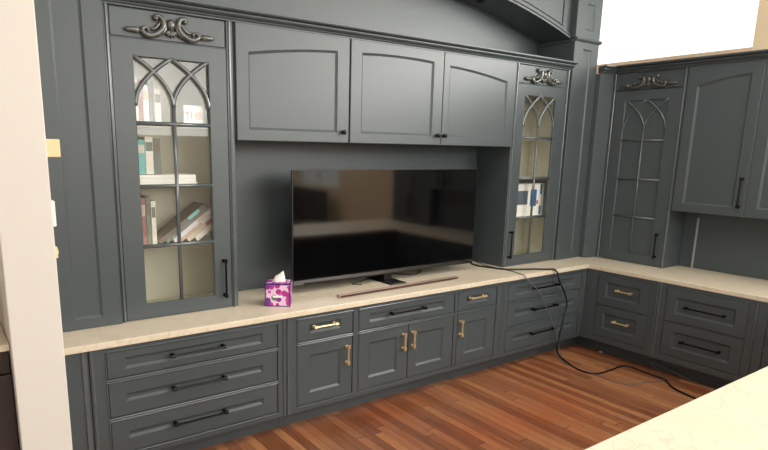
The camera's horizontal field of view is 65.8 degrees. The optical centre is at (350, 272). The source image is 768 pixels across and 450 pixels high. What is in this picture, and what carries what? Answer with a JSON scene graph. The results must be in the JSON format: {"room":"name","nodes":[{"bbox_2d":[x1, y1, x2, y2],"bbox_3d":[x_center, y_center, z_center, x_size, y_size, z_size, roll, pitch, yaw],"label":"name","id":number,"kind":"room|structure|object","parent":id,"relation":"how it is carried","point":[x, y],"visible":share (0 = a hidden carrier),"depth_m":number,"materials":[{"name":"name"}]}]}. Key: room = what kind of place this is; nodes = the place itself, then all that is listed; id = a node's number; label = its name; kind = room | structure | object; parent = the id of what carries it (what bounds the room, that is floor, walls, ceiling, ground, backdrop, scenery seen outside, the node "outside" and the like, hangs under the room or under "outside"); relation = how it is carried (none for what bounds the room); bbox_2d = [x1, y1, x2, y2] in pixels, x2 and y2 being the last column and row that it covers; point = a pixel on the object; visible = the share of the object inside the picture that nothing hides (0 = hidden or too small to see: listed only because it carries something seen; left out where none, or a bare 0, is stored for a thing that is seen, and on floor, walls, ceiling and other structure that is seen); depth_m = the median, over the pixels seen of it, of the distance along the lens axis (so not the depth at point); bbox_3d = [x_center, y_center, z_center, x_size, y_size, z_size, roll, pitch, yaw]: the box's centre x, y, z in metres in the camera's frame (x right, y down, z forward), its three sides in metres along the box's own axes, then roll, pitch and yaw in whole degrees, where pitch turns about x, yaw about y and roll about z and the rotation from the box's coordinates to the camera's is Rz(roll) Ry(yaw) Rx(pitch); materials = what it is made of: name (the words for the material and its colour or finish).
{"room":"store","nodes":[
{"label":"store","id":0,"kind":"room"},
{"bbox_2d":[0,0,72,449],"bbox_3d":[-1.722,-0.686,2.872,0.184,4.200,1.750,-7,14,-34],"label":"wall","id":1,"kind":"structure","parent":0,"point":[30,310],"depth_m":2.26,"materials":[{"name":"white paint"}]},
{"bbox_2d":[46,139,60,156],"bbox_3d":[-1.164,-0.487,2.309,0.055,0.068,0.090,-7,14,-34],"label":"junction box","id":2,"kind":"object","parent":1,"relation":"attached to","point":[53,145],"visible":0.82,"depth_m":2.27,"materials":[{"name":"beige plastic"}]},
{"bbox_2d":[51,200,56,226],"bbox_3d":[-1.183,-0.240,2.350,0.019,0.100,0.100,-7,14,-34],"label":"light switch","id":3,"kind":"object","parent":1,"relation":"attached to","point":[52,201],"visible":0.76,"depth_m":2.31,"materials":[{"name":"white plastic"}]},
{"bbox_2d":[195,0,537,290],"bbox_3d":[0.068,-1.157,5.264,4.800,4.200,0.200,-7,14,-34],"label":"wall","id":4,"kind":"structure","parent":0,"point":[263,169],"depth_m":4.91,"materials":[{"name":"grey paint"}]},
{"bbox_2d":[232,22,349,142],"bbox_3d":[-0.501,-1.362,4.383,0.934,0.763,0.480,-7,14,-34],"label":"upper cabinet","id":5,"kind":"object","parent":4,"relation":"attached to","point":[290,85],"visible":0.97,"depth_m":4.20,"materials":[{"name":"grey paint"}]},
{"bbox_2d":[348,39,516,146],"bbox_3d":[0.655,-1.509,5.177,1.882,0.763,0.480,-7,14,-34],"label":"upper cabinet","id":6,"kind":"object","parent":4,"relation":"attached to","point":[398,94],"visible":0.98,"depth_m":4.93,"materials":[{"name":"grey paint"}]},
{"bbox_2d":[102,0,578,70],"bbox_3d":[0.287,-1.866,4.816,4.454,0.074,0.511,-7,14,-34],"label":"crown molding","id":7,"kind":"structure","parent":6,"relation":"on","point":[183,7],"depth_m":4.25,"materials":[{"name":"grey paint"}]},
{"bbox_2d":[455,0,573,46],"bbox_3d":[0.275,-2.630,4.689,4.456,1.067,0.427,-7,14,-34],"label":"arched valance","id":8,"kind":"object","parent":4,"relation":"attached to","point":[539,21],"visible":1,"depth_m":5.73,"materials":[{"name":"grey paint"}]},
{"bbox_2d":[474,0,485,2],"bbox_3d":[1.179,-2.483,5.388,0.115,0.032,0.115,-5,13,-27],"label":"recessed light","id":9,"kind":"object","parent":8,"relation":"attached to","point":[476,1],"visible":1,"depth_m":5.42,"materials":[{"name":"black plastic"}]},
{"bbox_2d":[199,314,718,449],"bbox_3d":[1.229,1.822,1.634,10.600,0.100,9.900,-7,14,-34],"label":"floor","id":10,"kind":"structure","parent":0,"point":[539,401],"depth_m":4.75,"materials":[{"name":"brown wood"}]},
{"bbox_2d":[0,323,18,449],"bbox_3d":[-1.803,0.880,2.531,0.652,1.271,0.640,-7,14,-34],"label":"cabinet","id":11,"kind":"object","parent":10,"relation":"on","point":[8,426],"visible":1,"depth_m":2.38,"materials":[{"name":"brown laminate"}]},
{"bbox_2d":[0,323,9,351],"bbox_3d":[-1.793,0.271,2.403,0.652,0.026,0.640,-7,14,-34],"label":"countertop","id":12,"kind":"structure","parent":11,"relation":"on","point":[4,345],"depth_m":2.35,"materials":[{"name":"beige stone"}]},
{"bbox_2d":[65,319,285,449],"bbox_3d":[-1.302,0.764,4.083,1.563,0.877,0.786,-7,14,-34],"label":"base cabinet","id":13,"kind":"object","parent":10,"relation":"on","point":[197,391],"visible":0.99,"depth_m":3.80,"materials":[{"name":"grey paint"}]},
{"bbox_2d":[278,282,504,426],"bbox_3d":[0.275,0.565,5.165,2.277,0.877,0.786,-7,14,-34],"label":"base cabinet","id":14,"kind":"object","parent":10,"relation":"on","point":[336,360],"visible":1,"depth_m":4.77,"materials":[{"name":"grey paint"}]},
{"bbox_2d":[488,269,585,367],"bbox_3d":[1.776,0.374,6.196,1.378,0.877,0.786,-7,14,-34],"label":"base cabinet","id":15,"kind":"object","parent":10,"relation":"on","point":[527,328],"visible":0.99,"depth_m":5.85,"materials":[{"name":"grey paint"}]},
{"bbox_2d":[575,268,659,367],"bbox_3d":[3.146,0.370,6.330,1.348,0.877,0.892,-7,14,-34],"label":"base cabinet","id":16,"kind":"object","parent":10,"relation":"on","point":[619,311],"visible":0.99,"depth_m":5.92,"materials":[{"name":"grey paint"}]},
{"bbox_2d":[585,366,767,449],"bbox_3d":[2.643,1.046,2.966,4.780,0.919,1.050,-7,14,-34],"label":"countertop","id":17,"kind":"structure","parent":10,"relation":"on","point":[733,416],"depth_m":2.53,"materials":[{"name":"beige stone"}]},
{"bbox_2d":[651,282,760,387],"bbox_3d":[3.639,0.523,5.641,1.348,0.877,0.827,-7,14,-34],"label":"base cabinet","id":18,"kind":"object","parent":10,"relation":"on","point":[706,337],"visible":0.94,"depth_m":5.27,"materials":[{"name":"grey paint"}]},
{"bbox_2d":[749,301,767,374],"bbox_3d":[4.077,0.659,5.027,1.348,0.877,0.699,-7,14,-34],"label":"base cabinet","id":19,"kind":"object","parent":10,"relation":"on","point":[759,358],"visible":0.64,"depth_m":4.89,"materials":[{"name":"grey paint"}]},
{"bbox_2d":[63,257,767,354],"bbox_3d":[1.340,0.263,4.451,6.413,0.040,3.051,-7,14,-34],"label":"benchtop","id":20,"kind":"object","parent":19,"relation":"on","point":[309,299],"visible":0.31,"depth_m":4.82,"materials":[{"name":"beige stone"}]},
{"bbox_2d":[34,0,121,331],"bbox_3d":[-1.747,-1.291,3.517,0.455,3.276,0.467,-7,14,-34],"label":"pilaster","id":21,"kind":"object","parent":20,"relation":"on","point":[70,33],"visible":0.76,"depth_m":3.50,"materials":[{"name":"grey paint"}]},
{"bbox_2d":[102,3,238,322],"bbox_3d":[-1.235,-0.700,4.013,0.816,1.932,0.466,-7,14,-34],"label":"tall cabinet","id":22,"kind":"object","parent":20,"relation":"on","point":[189,59],"visible":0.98,"depth_m":3.94,"materials":[{"name":"grey paint"}]},
{"bbox_2d":[134,76,138,120],"bbox_3d":[-1.402,-1.101,3.788,0.030,0.290,0.201,-7,14,-34],"label":"book","id":23,"kind":"object","parent":22,"relation":"on","point":[135,77],"visible":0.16,"depth_m":3.72,"materials":[{"name":"beige paper"}]},
{"bbox_2d":[137,79,143,120],"bbox_3d":[-1.377,-1.095,3.807,0.025,0.270,0.201,-7,14,-34],"label":"book","id":24,"kind":"object","parent":22,"relation":"on","point":[140,100],"visible":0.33,"depth_m":3.73,"materials":[{"name":"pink paper"}]},
{"bbox_2d":[141,197,146,244],"bbox_3d":[-1.414,-0.353,3.971,0.028,0.310,0.201,-7,14,-34],"label":"book","id":25,"kind":"object","parent":22,"relation":"on","point":[142,199],"visible":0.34,"depth_m":3.89,"materials":[{"name":"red paper"}]},
{"bbox_2d":[142,85,149,120],"bbox_3d":[-1.351,-1.083,3.829,0.035,0.240,0.201,-7,14,-34],"label":"book","id":26,"kind":"object","parent":22,"relation":"on","point":[145,97],"visible":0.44,"depth_m":3.75,"materials":[{"name":"beige paper"}]},
{"bbox_2d":[141,194,151,244],"bbox_3d":[-1.387,-0.362,3.988,0.030,0.320,0.201,-7,14,-34],"label":"book","id":27,"kind":"object","parent":22,"relation":"on","point":[147,198],"visible":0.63,"depth_m":3.91,"materials":[{"name":"beige paper"}]},
{"bbox_2d":[145,82,154,121],"bbox_3d":[-1.321,-1.097,3.846,0.030,0.260,0.201,-7,14,-34],"label":"book","id":28,"kind":"object","parent":22,"relation":"on","point":[150,84],"visible":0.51,"depth_m":3.76,"materials":[{"name":"beige paper"}]},
{"bbox_2d":[150,200,156,243],"bbox_3d":[-1.361,-0.350,4.009,0.030,0.290,0.201,-7,14,-34],"label":"book","id":29,"kind":"object","parent":22,"relation":"on","point":[152,202],"visible":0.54,"depth_m":3.93,"materials":[{"name":"beige paper"}]},
{"bbox_2d":[153,89,161,121],"bbox_3d":[-1.291,-1.081,3.872,0.040,0.220,0.201,-7,14,-34],"label":"book","id":30,"kind":"object","parent":22,"relation":"on","point":[157,100],"visible":0.51,"depth_m":3.79,"materials":[{"name":"beige paper"}]},
{"bbox_2d":[140,182,197,184],"bbox_3d":[-1.274,-0.610,4.014,0.400,0.023,0.240,-7,14,-34],"label":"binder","id":31,"kind":"object","parent":22,"relation":"on","point":[148,182],"visible":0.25,"depth_m":3.91,"materials":[{"name":"white paper"}]},
{"bbox_2d":[140,178,195,182],"bbox_3d":[-1.273,-0.633,4.009,0.380,0.023,0.240,-7,14,-34],"label":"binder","id":32,"kind":"object","parent":31,"relation":"on","point":[161,179],"visible":0.52,"depth_m":3.92,"materials":[{"name":"white paper"}]},
{"bbox_2d":[140,173,195,178],"bbox_3d":[-1.277,-0.657,4.002,0.390,0.023,0.240,-7,14,-34],"label":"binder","id":33,"kind":"object","parent":32,"relation":"on","point":[163,175],"visible":0.62,"depth_m":3.92,"materials":[{"name":"white paper"}]},
{"bbox_2d":[138,140,145,173],"bbox_3d":[-1.409,-0.767,3.907,0.050,0.220,0.201,-7,14,-34],"label":"book","id":34,"kind":"object","parent":33,"relation":"on","point":[141,146],"visible":0.44,"depth_m":3.83,"materials":[{"name":"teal paper"}]},
{"bbox_2d":[138,137,153,173],"bbox_3d":[-1.365,-0.782,3.935,0.050,0.240,0.201,-7,14,-34],"label":"book","id":35,"kind":"object","parent":33,"relation":"on","point":[148,141],"visible":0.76,"depth_m":3.85,"materials":[{"name":"beige paper"}]},
{"bbox_2d":[152,138,161,173],"bbox_3d":[-1.324,-0.782,3.965,0.045,0.230,0.201,-7,14,-34],"label":"book","id":36,"kind":"object","parent":33,"relation":"on","point":[156,142],"visible":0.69,"depth_m":3.88,"materials":[{"name":"beige paper"}]},
{"bbox_2d":[137,125,208,129],"bbox_3d":[-1.249,-0.984,3.980,0.771,0.012,0.368,-7,14,-34],"label":"shelf","id":37,"kind":"object","parent":22,"relation":"attached to","point":[139,127],"depth_m":4.06,"materials":[{"name":"white"}]},
{"bbox_2d":[157,201,205,243],"bbox_3d":[-1.200,-0.356,4.123,0.340,0.258,0.201,-7,14,-34],"label":"book","id":38,"kind":"object","parent":22,"relation":"on","point":[194,208],"visible":0.81,"depth_m":4.08,"materials":[{"name":"beige paper"}]},
{"bbox_2d":[157,234,211,243],"bbox_3d":[-1.262,-0.221,4.141,0.771,0.012,0.368,-7,14,-34],"label":"shelf","id":39,"kind":"object","parent":22,"relation":"attached to","point":[208,236],"depth_m":4.22,"materials":[{"name":"white"}]},
{"bbox_2d":[164,205,209,242],"bbox_3d":[-1.170,-0.353,4.145,0.322,0.243,0.201,-7,14,-34],"label":"book","id":40,"kind":"object","parent":22,"relation":"on","point":[207,208],"visible":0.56,"depth_m":4.07,"materials":[{"name":"beige paper"}]},
{"bbox_2d":[171,209,211,242],"bbox_3d":[-1.143,-0.345,4.166,0.287,0.220,0.201,-7,14,-34],"label":"book","id":41,"kind":"object","parent":22,"relation":"on","point":[208,212],"visible":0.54,"depth_m":4.09,"materials":[{"name":"beige paper"}]},
{"bbox_2d":[183,105,202,122],"bbox_3d":[-1.041,-1.042,3.924,0.130,0.130,0.006,-7,14,-34],"label":"sign card","id":42,"kind":"object","parent":22,"relation":"on","point":[192,114],"visible":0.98,"depth_m":3.92,"materials":[{"name":"white paper"}]},
{"bbox_2d":[181,213,211,241],"bbox_3d":[-1.115,-0.340,4.187,0.269,0.204,0.201,-7,14,-34],"label":"book","id":43,"kind":"object","parent":22,"relation":"on","point":[208,217],"visible":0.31,"depth_m":4.10,"materials":[{"name":"beige paper"}]},
{"bbox_2d":[185,217,211,241],"bbox_3d":[-1.088,-0.334,4.208,0.236,0.183,0.201,-7,14,-34],"label":"book","id":44,"kind":"object","parent":22,"relation":"on","point":[189,238],"visible":0.41,"depth_m":4.12,"materials":[{"name":"beige paper"}]},
{"bbox_2d":[193,223,211,240],"bbox_3d":[-1.049,-0.331,4.236,0.211,0.167,0.201,-7,14,-34],"label":"book","id":45,"kind":"object","parent":22,"relation":"on","point":[207,229],"visible":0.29,"depth_m":4.14,"materials":[{"name":"beige paper"}]},
{"bbox_2d":[265,271,291,306],"bbox_3d":[-0.524,0.106,4.335,0.184,0.250,0.148,1,12,0],"label":"tissue box","id":46,"kind":"object","parent":20,"relation":"on","point":[278,290],"visible":1,"depth_m":4.28,"materials":[{"name":"purple cardboard"}]},
{"bbox_2d":[291,168,477,286],"bbox_3d":[0.345,-0.411,5.122,1.993,0.968,0.350,-7,14,-34],"label":"television","id":47,"kind":"object","parent":20,"relation":"on","point":[374,224],"visible":0.95,"depth_m":4.98,"materials":[{"name":"black plastic"}]},
{"bbox_2d":[337,276,458,297],"bbox_3d":[0.432,0.110,4.948,1.310,0.022,0.046,-8,15,-36],"label":"soundbar","id":48,"kind":"object","parent":20,"relation":"on","point":[451,277],"visible":1,"depth_m":4.88,"materials":[{"name":"brown"}]},
{"bbox_2d":[391,270,420,274],"bbox_3d":[0.556,-0.004,5.530,0.348,0.009,0.167,-7,14,-34],"label":"cable","id":49,"kind":"object","parent":20,"relation":"on","point":[419,270],"visible":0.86,"depth_m":5.46,"materials":[{"name":"black rubber"}]},
{"bbox_2d":[472,63,569,266],"bbox_3d":[1.746,-1.078,6.059,0.808,1.932,0.466,-7,14,-34],"label":"tall cabinet","id":50,"kind":"object","parent":20,"relation":"on","point":[502,238],"visible":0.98,"depth_m":5.96,"materials":[{"name":"grey paint"}]},
{"bbox_2d":[516,182,544,216],"bbox_3d":[1.759,-0.768,6.158,0.500,0.330,0.221,-7,14,-34],"label":"books","id":51,"kind":"object","parent":50,"relation":"on","point":[525,188],"visible":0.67,"depth_m":6.08,"materials":[{"name":"white paper"}]},
{"bbox_2d":[522,139,550,140],"bbox_3d":[1.733,-1.361,6.027,0.763,0.012,0.368,-7,14,-34],"label":"shelf","id":52,"kind":"object","parent":50,"relation":"attached to","point":[522,139],"depth_m":6.11,"materials":[{"name":"white"}]},
{"bbox_2d":[537,0,602,259],"bbox_3d":[2.271,-1.800,6.275,0.425,3.276,0.467,-7,14,-34],"label":"pilaster","id":53,"kind":"object","parent":20,"relation":"on","point":[586,15],"visible":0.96,"depth_m":6.12,"materials":[{"name":"grey paint"}]},
{"bbox_2d":[470,263,696,398],"bbox_3d":[2.470,0.511,5.457,2.781,0.941,0.746,11,15,39],"label":"power cable","id":54,"kind":"object","parent":20,"relation":"on","point":[564,360],"visible":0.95,"depth_m":5.77,"materials":[{"name":"black rubber"}]},
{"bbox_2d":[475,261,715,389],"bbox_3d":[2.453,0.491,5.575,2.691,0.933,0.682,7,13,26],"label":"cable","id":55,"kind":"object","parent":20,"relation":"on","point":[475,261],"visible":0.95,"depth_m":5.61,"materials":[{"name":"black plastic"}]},
{"bbox_2d":[578,67,688,267],"bbox_3d":[2.973,-1.127,6.398,0.764,1.932,1.278,-7,14,-34],"label":"tall cabinet","id":56,"kind":"object","parent":20,"relation":"on","point":[628,216],"visible":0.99,"depth_m":6.11,"materials":[{"name":"grey paint"}]},
{"bbox_2d":[598,49,767,74],"bbox_3d":[3.384,-1.883,5.149,0.254,0.074,2.611,-7,14,-34],"label":"crown molding","id":57,"kind":"structure","parent":56,"relation":"on","point":[754,55],"depth_m":5.53,"materials":[{"name":"grey paint"}]},
{"bbox_2d":[679,212,767,279],"bbox_3d":[4.119,-0.237,5.524,0.534,0.588,1.754,-7,14,-34],"label":"panel","id":58,"kind":"object","parent":20,"relation":"on","point":[718,243],"visible":0.98,"depth_m":5.75,"materials":[{"name":"grey paint"}]},
{"bbox_2d":[582,0,767,307],"bbox_3d":[5.509,-0.819,4.106,0.250,4.200,9.500,-7,14,-34],"label":"wall","id":59,"kind":"structure","parent":0,"point":[760,41],"depth_m":5.82,"materials":[{"name":"beige paint"}]},
{"bbox_2d":[671,59,767,219],"bbox_3d":[3.865,-1.199,5.391,0.900,1.348,1.335,-7,14,-34],"label":"upper cabinet","id":60,"kind":"object","parent":59,"relation":"attached to","point":[722,163],"visible":1,"depth_m":5.37,"materials":[{"name":"grey paint"}]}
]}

